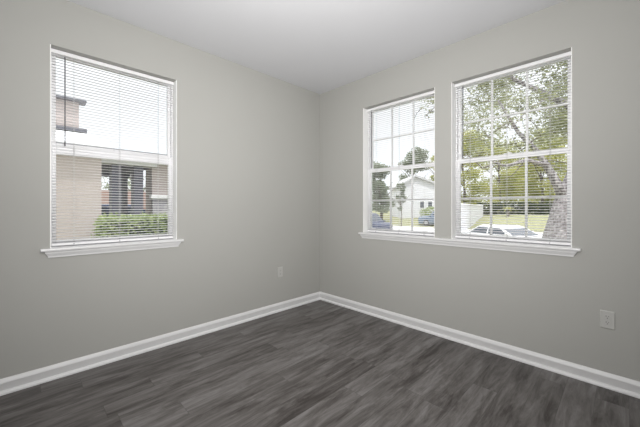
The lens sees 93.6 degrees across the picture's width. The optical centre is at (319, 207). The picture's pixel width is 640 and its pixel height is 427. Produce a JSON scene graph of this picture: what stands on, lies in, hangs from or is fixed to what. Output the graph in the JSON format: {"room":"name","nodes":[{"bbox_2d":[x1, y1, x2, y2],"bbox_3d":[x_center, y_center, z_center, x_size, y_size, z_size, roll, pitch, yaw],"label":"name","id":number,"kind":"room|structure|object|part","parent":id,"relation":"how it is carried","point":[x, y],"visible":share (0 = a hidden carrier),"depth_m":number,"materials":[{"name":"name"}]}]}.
{"room":"empty bedroom","nodes":[
{"label":"empty bedroom","id":0,"kind":"room"},
{"bbox_2d":[0,0,319,378],"bbox_3d":[-1.769,-0.109,2.405,4.800,2.820,0.170,0,0,-45],"label":"wall","id":1,"kind":"structure","parent":0,"point":[248,140],"depth_m":2.67,"materials":[{"name":"grey paint"}]},
{"bbox_2d":[40,239,183,257],"bbox_3d":[-1.601,0.322,2.429,0.962,0.066,0.031,0,0,-45],"label":"window sill","id":2,"kind":"structure","parent":1,"relation":"attached to","point":[108,248],"depth_m":2.36,"materials":[{"name":"white paint"}]},
{"bbox_2d":[50,44,176,247],"bbox_3d":[-1.670,-0.438,2.498,0.862,1.453,0.165,0,0,-45],"label":"window","id":3,"kind":"structure","parent":1,"relation":"in","point":[173,147],"depth_m":2.51,"materials":[{"name":"white paint"}]},
{"bbox_3d":[-1.715,-0.788,2.543,0.834,0.731,0.024,0,0,-45],"label":"sash","id":4,"kind":"part","parent":3,"relation":"part of","materials":[{"name":"white plastic"}]},
{"bbox_3d":[-1.694,-0.093,2.523,0.834,0.748,0.026,0,0,-45],"label":"sash","id":5,"kind":"part","parent":3,"relation":"part of","materials":[{"name":"white plastic"}]},
{"bbox_2d":[51,48,173,245],"bbox_3d":[-1.657,-0.441,2.485,0.846,1.439,0.040,0,0,-45],"label":"window blind","id":6,"kind":"object","parent":3,"relation":"attached to","point":[53,51],"visible":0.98,"depth_m":2.43,"materials":[{"name":"white plastic"}]},
{"bbox_3d":[-1.868,-0.433,2.286,0.008,1.401,0.027,0,0,-45],"label":"ladder cord","id":7,"kind":"part","parent":6,"relation":"part of","materials":[{"name":"white fabric"}]},
{"bbox_3d":[-1.661,-1.147,2.489,0.846,0.027,0.027,0,0,-45],"label":"head rail","id":8,"kind":"part","parent":6,"relation":"part of","materials":[{"name":"white plastic"}]},
{"bbox_3d":[-1.661,0.271,2.489,0.838,0.017,0.025,0,0,-45],"label":"rail","id":9,"kind":"part","parent":6,"relation":"part of","materials":[{"name":"white plastic"}]},
{"bbox_3d":[-1.450,-0.433,2.697,0.008,1.401,0.027,0,0,-45],"label":"ladder cord","id":10,"kind":"part","parent":6,"relation":"part of","materials":[{"name":"white fabric"}]},
{"bbox_2d":[0,292,319,395],"bbox_3d":[-1.664,1.171,2.370,4.700,0.100,0.026,0,0,-45],"label":"baseboard","id":11,"kind":"structure","parent":1,"relation":"attached to","point":[35,377],"depth_m":2.49,"materials":[{"name":"white paint"}]},
{"bbox_2d":[278,267,282,276],"bbox_3d":[-0.470,0.761,3.559,0.074,0.119,0.010,0,0,-45],"label":"electrical outlet","id":12,"kind":"object","parent":1,"relation":"attached to","point":[280,269],"visible":1,"depth_m":3.56,"materials":[{"name":"grey plastic"}]},
{"bbox_2d":[67,0,565,93],"bbox_3d":[-0.023,-1.619,0.755,4.970,0.200,4.970,0,0,-45],"label":"ceiling","id":13,"kind":"structure","parent":0,"point":[317,46],"depth_m":2.53,"materials":[{"name":"white paint"}]},
{"bbox_2d":[0,300,639,426],"bbox_3d":[-0.023,1.261,0.706,4.800,0.080,4.800,0,0,-45],"label":"floor","id":14,"kind":"structure","parent":0,"point":[319,363],"depth_m":2.03,"materials":[{"name":"grey plastic"}]},
{"bbox_2d":[320,0,639,381],"bbox_3d":[1.686,-0.109,2.441,0.170,2.820,4.970,0,0,-45],"label":"wall","id":15,"kind":"structure","parent":0,"point":[549,305],"depth_m":2.37,"materials":[{"name":"grey paint"}]},
{"bbox_2d":[363,87,434,237],"bbox_3d":[0.865,-0.438,3.269,0.165,1.453,0.862,0,0,-45],"label":"window","id":16,"kind":"structure","parent":15,"relation":"in","point":[366,171],"depth_m":3.45,"materials":[{"name":"white paint"}]},
{"bbox_2d":[367,90,433,235],"bbox_3d":[0.852,-0.441,3.256,0.040,1.439,0.846,0,0,-45],"label":"window blind","id":17,"kind":"object","parent":16,"relation":"attached to","point":[430,92],"visible":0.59,"depth_m":3.26,"materials":[{"name":"white plastic"}]},
{"bbox_3d":[0.859,-0.433,3.258,0.027,1.401,0.008,0,0,-45],"label":"ladder cord","id":18,"kind":"part","parent":17,"relation":"part of","materials":[{"name":"white fabric"}]},
{"bbox_3d":[0.857,-1.147,3.260,0.027,0.027,0.846,0,0,-45],"label":"head rail","id":19,"kind":"part","parent":17,"relation":"part of","materials":[{"name":"white plastic"}]},
{"bbox_3d":[0.857,0.271,3.260,0.025,0.017,0.838,0,0,-45],"label":"rail","id":20,"kind":"part","parent":17,"relation":"part of","materials":[{"name":"white plastic"}]},
{"bbox_3d":[0.890,-0.087,3.293,0.026,0.736,0.834,0,0,-45],"label":"sash","id":21,"kind":"part","parent":16,"relation":"part of","materials":[{"name":"white plastic"}]},
{"bbox_3d":[0.911,-0.788,3.314,0.024,0.732,0.834,0,0,-45],"label":"sash","id":22,"kind":"part","parent":16,"relation":"part of","materials":[{"name":"white plastic"}]},
{"bbox_2d":[358,232,580,256],"bbox_3d":[1.154,0.322,2.837,0.031,0.066,1.982,0,0,-45],"label":"window sill","id":23,"kind":"structure","parent":15,"relation":"attached to","point":[524,248],"depth_m":2.59,"materials":[{"name":"white paint"}]},
{"bbox_2d":[320,292,639,398],"bbox_3d":[1.641,1.171,2.347,0.026,0.100,4.700,0,0,-45],"label":"baseboard","id":24,"kind":"structure","parent":15,"relation":"attached to","point":[623,385],"depth_m":2.46,"materials":[{"name":"white paint"}]},
{"bbox_2d":[451,47,571,247],"bbox_3d":[1.582,-0.438,2.543,0.165,1.453,0.862,0,0,-45],"label":"window","id":25,"kind":"structure","parent":15,"relation":"in","point":[454,139],"depth_m":2.58,"materials":[{"name":"white paint"}]},
{"bbox_2d":[455,51,570,244],"bbox_3d":[1.568,-0.441,2.530,0.040,1.439,0.846,0,0,-45],"label":"window blind","id":26,"kind":"object","parent":25,"relation":"attached to","point":[567,54],"visible":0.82,"depth_m":2.49,"materials":[{"name":"white plastic"}]},
{"bbox_3d":[1.369,-0.433,2.741,0.027,1.401,0.008,0,0,-45],"label":"ladder cord","id":27,"kind":"part","parent":26,"relation":"part of","materials":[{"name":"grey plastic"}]},
{"bbox_3d":[1.573,-1.147,2.534,0.027,0.027,0.846,0,0,-45],"label":"head rail","id":28,"kind":"part","parent":26,"relation":"part of","materials":[{"name":"white plastic"}]},
{"bbox_3d":[1.573,0.271,2.534,0.025,0.017,0.838,0,0,-45],"label":"rail","id":29,"kind":"part","parent":26,"relation":"part of","materials":[{"name":"white plastic"}]},
{"bbox_3d":[1.606,-0.087,2.567,0.026,0.736,0.834,0,0,-45],"label":"sash","id":30,"kind":"part","parent":25,"relation":"part of","materials":[{"name":"white plastic"}]},
{"bbox_3d":[1.627,-0.788,2.587,0.024,0.732,0.834,0,0,-45],"label":"sash","id":31,"kind":"part","parent":25,"relation":"part of","materials":[{"name":"white plastic"}]},
{"bbox_2d":[600,310,614,329],"bbox_3d":[1.952,0.761,2.042,0.010,0.119,0.074,0,0,-45],"label":"electrical outlet","id":32,"kind":"object","parent":15,"relation":"attached to","point":[607,318],"visible":1,"depth_m":2.04,"materials":[{"name":"grey plastic"}]},
{"label":"outside","id":33,"kind":"structure","parent":0,"visible":0},
{"bbox_2d":[372,210,548,232],"bbox_3d":[35.848,1.396,74.491,90.000,1.650,230.000,0,0,-45],"label":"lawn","id":34,"kind":"structure","parent":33,"point":[405,221],"depth_m":37.79,"materials":[{"name":"green plant"}]},
{"bbox_2d":[372,162,395,219],"bbox_3d":[8.436,-2.155,41.832,4.061,9.114,4.233,0,0,0],"label":"bushy tree","id":35,"kind":"object","parent":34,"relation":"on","point":[381,194],"visible":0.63,"depth_m":41.04,"materials":[{"name":"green plant"}]},
{"bbox_2d":[389,175,433,217],"bbox_3d":[14.997,-1.689,48.900,6.093,6.608,6.800,0,0,0],"label":"gabled house","id":36,"kind":"structure","parent":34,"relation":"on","point":[422,182],"depth_m":46.00,"materials":[{"name":"white"}]},
{"bbox_2d":[397,146,429,180],"bbox_3d":[27.611,-8.729,89.567,10.769,19.805,10.437,0,0,-45],"label":"bushy tree","id":37,"kind":"object","parent":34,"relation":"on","point":[421,156],"visible":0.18,"depth_m":88.55,"materials":[{"name":"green plant"}]},
{"bbox_2d":[418,212,433,224],"bbox_3d":[14.358,1.137,36.006,4.830,1.900,2.170,0,0,25],"label":"van","id":38,"kind":"object","parent":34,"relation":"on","point":[430,220],"visible":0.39,"depth_m":35.67,"materials":[{"name":"blue paint"}]},
{"bbox_2d":[419,206,433,214],"bbox_3d":[16.247,0.573,42.989,2.460,2.327,4.565,0,0,-45],"label":"shrub","id":39,"kind":"object","parent":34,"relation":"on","point":[431,207],"visible":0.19,"depth_m":43.53,"materials":[{"name":"green plant"}]},
{"bbox_2d":[428,156,433,180],"bbox_3d":[29.872,-6.577,74.457,7.836,15.639,7.640,0,0,-45],"label":"bushy tree","id":40,"kind":"object","parent":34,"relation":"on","point":[432,158],"visible":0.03,"depth_m":74.61,"materials":[{"name":"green plant"}]},
{"bbox_2d":[461,203,483,231],"bbox_3d":[17.345,0.951,34.500,0.441,2.740,22.973,0,0,34],"label":"wall","id":41,"kind":"structure","parent":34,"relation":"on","point":[463,214],"depth_m":32.37,"materials":[{"name":"white"}]},
{"bbox_2d":[461,129,492,205],"bbox_3d":[25.728,-6.488,53.900,8.869,15.707,9.198,0,0,-45],"label":"bushy tree","id":42,"kind":"object","parent":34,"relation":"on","point":[474,174],"visible":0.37,"depth_m":52.27,"materials":[{"name":"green plant"}]},
{"bbox_2d":[475,140,523,211],"bbox_3d":[41.893,-7.082,70.179,10.337,16.870,10.533,0,0,-45],"label":"bushy tree","id":43,"kind":"object","parent":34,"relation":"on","point":[502,172],"visible":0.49,"depth_m":69.35,"materials":[{"name":"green plant"}]},
{"bbox_2d":[476,202,552,214],"bbox_3d":[30.655,0.118,47.004,13.014,2.295,1.850,0,0,0],"label":"hedge","id":44,"kind":"object","parent":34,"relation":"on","point":[533,205],"visible":0.57,"depth_m":46.64,"materials":[{"name":"green plant"}]},
{"bbox_2d":[492,147,542,208],"bbox_3d":[56.720,-7.764,83.964,15.301,19.169,14.775,0,0,-45],"label":"bushy tree","id":45,"kind":"object","parent":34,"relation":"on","point":[529,166],"visible":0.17,"depth_m":82.66,"materials":[{"name":"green plant"}]},
{"bbox_2d":[510,128,567,208],"bbox_3d":[39.742,-6.169,54.124,8.576,14.926,9.385,0,0,-45],"label":"bushy tree","id":46,"kind":"object","parent":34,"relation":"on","point":[561,157],"visible":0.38,"depth_m":53.68,"materials":[{"name":"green plant"}]},
{"bbox_2d":[558,135,567,177],"bbox_3d":[51.814,-7.854,59.617,10.618,18.110,9.936,0,0,-45],"label":"bushy tree","id":47,"kind":"object","parent":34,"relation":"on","point":[564,135],"visible":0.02,"depth_m":61.90,"materials":[{"name":"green plant"}]},
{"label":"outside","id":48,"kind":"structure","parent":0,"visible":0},
{"bbox_2d":[393,226,539,234],"bbox_3d":[10.908,2.221,21.808,19.500,0.001,130.000,0,0,-45],"label":"street","id":49,"kind":"structure","parent":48,"point":[401,227],"depth_m":32.25,"materials":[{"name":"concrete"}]},
{"bbox_2d":[372,213,392,228],"bbox_3d":[4.158,1.346,25.986,2.120,1.750,4.730,0,0,-25],"label":"car","id":50,"kind":"object","parent":49,"relation":"on","point":[376,220],"visible":0.13,"depth_m":24.21,"materials":[{"name":"blue paint"}]},
{"bbox_2d":[392,182,406,225],"bbox_3d":[9.728,-0.266,36.352,2.440,5.585,1.882,0,0,-31],"label":"bushy tree","id":51,"kind":"object","parent":49,"relation":"on","point":[402,184],"visible":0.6,"depth_m":35.80,"materials":[{"name":"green plant"}]},
{"bbox_2d":[466,225,542,237],"bbox_3d":[8.339,1.506,13.385,1.970,1.430,4.530,0,0,-13],"label":"sedan","id":52,"kind":"object","parent":49,"relation":"on","point":[479,226],"visible":0.08,"depth_m":13.03,"materials":[{"name":"white paint"}]},
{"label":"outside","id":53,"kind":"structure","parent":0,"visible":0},
{"bbox_3d":[-10.453,1.846,0.743,40.500,0.750,130.000,0,0,-45],"label":"yard","id":54,"kind":"structure","parent":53,"visible":0},
{"bbox_2d":[56,95,167,239],"bbox_3d":[-6.257,-0.675,8.393,9.370,4.291,5.400,0,0,-45],"label":"neighbor house","id":55,"kind":"structure","parent":54,"relation":"on","point":[60,200],"depth_m":6.82,"materials":[{"name":"beige paint"}]},
{"bbox_3d":[-5.300,0.182,7.778,0.204,2.577,0.340,0,0,-45],"label":"porch post","id":56,"kind":"part","parent":55,"relation":"part of","materials":[{"name":"grey paint"}]},
{"bbox_3d":[-6.405,0.182,9.827,0.154,2.577,0.250,0,0,-45],"label":"porch post","id":57,"kind":"part","parent":55,"relation":"part of","materials":[{"name":"grey paint"}]},
{"bbox_3d":[-4.945,0.182,8.128,0.211,2.577,0.340,0,0,-45],"label":"porch post","id":58,"kind":"part","parent":55,"relation":"part of","materials":[{"name":"grey paint"}]},
{"bbox_2d":[101,190,145,208],"bbox_3d":[-9.855,0.303,15.378,4.283,2.335,0.240,0,0,-45],"label":"wall","id":59,"kind":"structure","parent":54,"relation":"on","point":[103,198],"depth_m":14.72,"materials":[{"name":"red brick"}]},
{"bbox_2d":[101,204,145,216],"bbox_3d":[-8.105,0.661,12.331,2.020,1.620,4.430,0,0,40],"label":"parked car","id":60,"kind":"object","parent":54,"relation":"on","point":[103,206],"visible":0.02,"depth_m":11.36,"materials":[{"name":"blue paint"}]},
{"bbox_2d":[101,176,145,190],"bbox_3d":[-14.685,-0.642,23.825,5.248,4.851,5.184,0,0,-45],"label":"bushy tree","id":61,"kind":"object","parent":54,"relation":"on","point":[107,184],"visible":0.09,"depth_m":22.31,"materials":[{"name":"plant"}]},
{"bbox_2d":[90,211,167,237],"bbox_3d":[-3.251,0.782,6.833,3.114,1.461,0.919,0,0,-45],"label":"boxwood hedge","id":62,"kind":"object","parent":54,"relation":"on","point":[155,214],"visible":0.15,"depth_m":5.99,"materials":[{"name":"green plant"}]},
{"bbox_2d":[415,60,567,238],"bbox_3d":[5.884,-2.318,8.865,5.127,9.022,5.813,0,0,-6],"label":"oak tree","id":63,"kind":"object","parent":54,"relation":"on","point":[559,203],"visible":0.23,"depth_m":7.93,"materials":[{"name":"green plant"}]}
]}

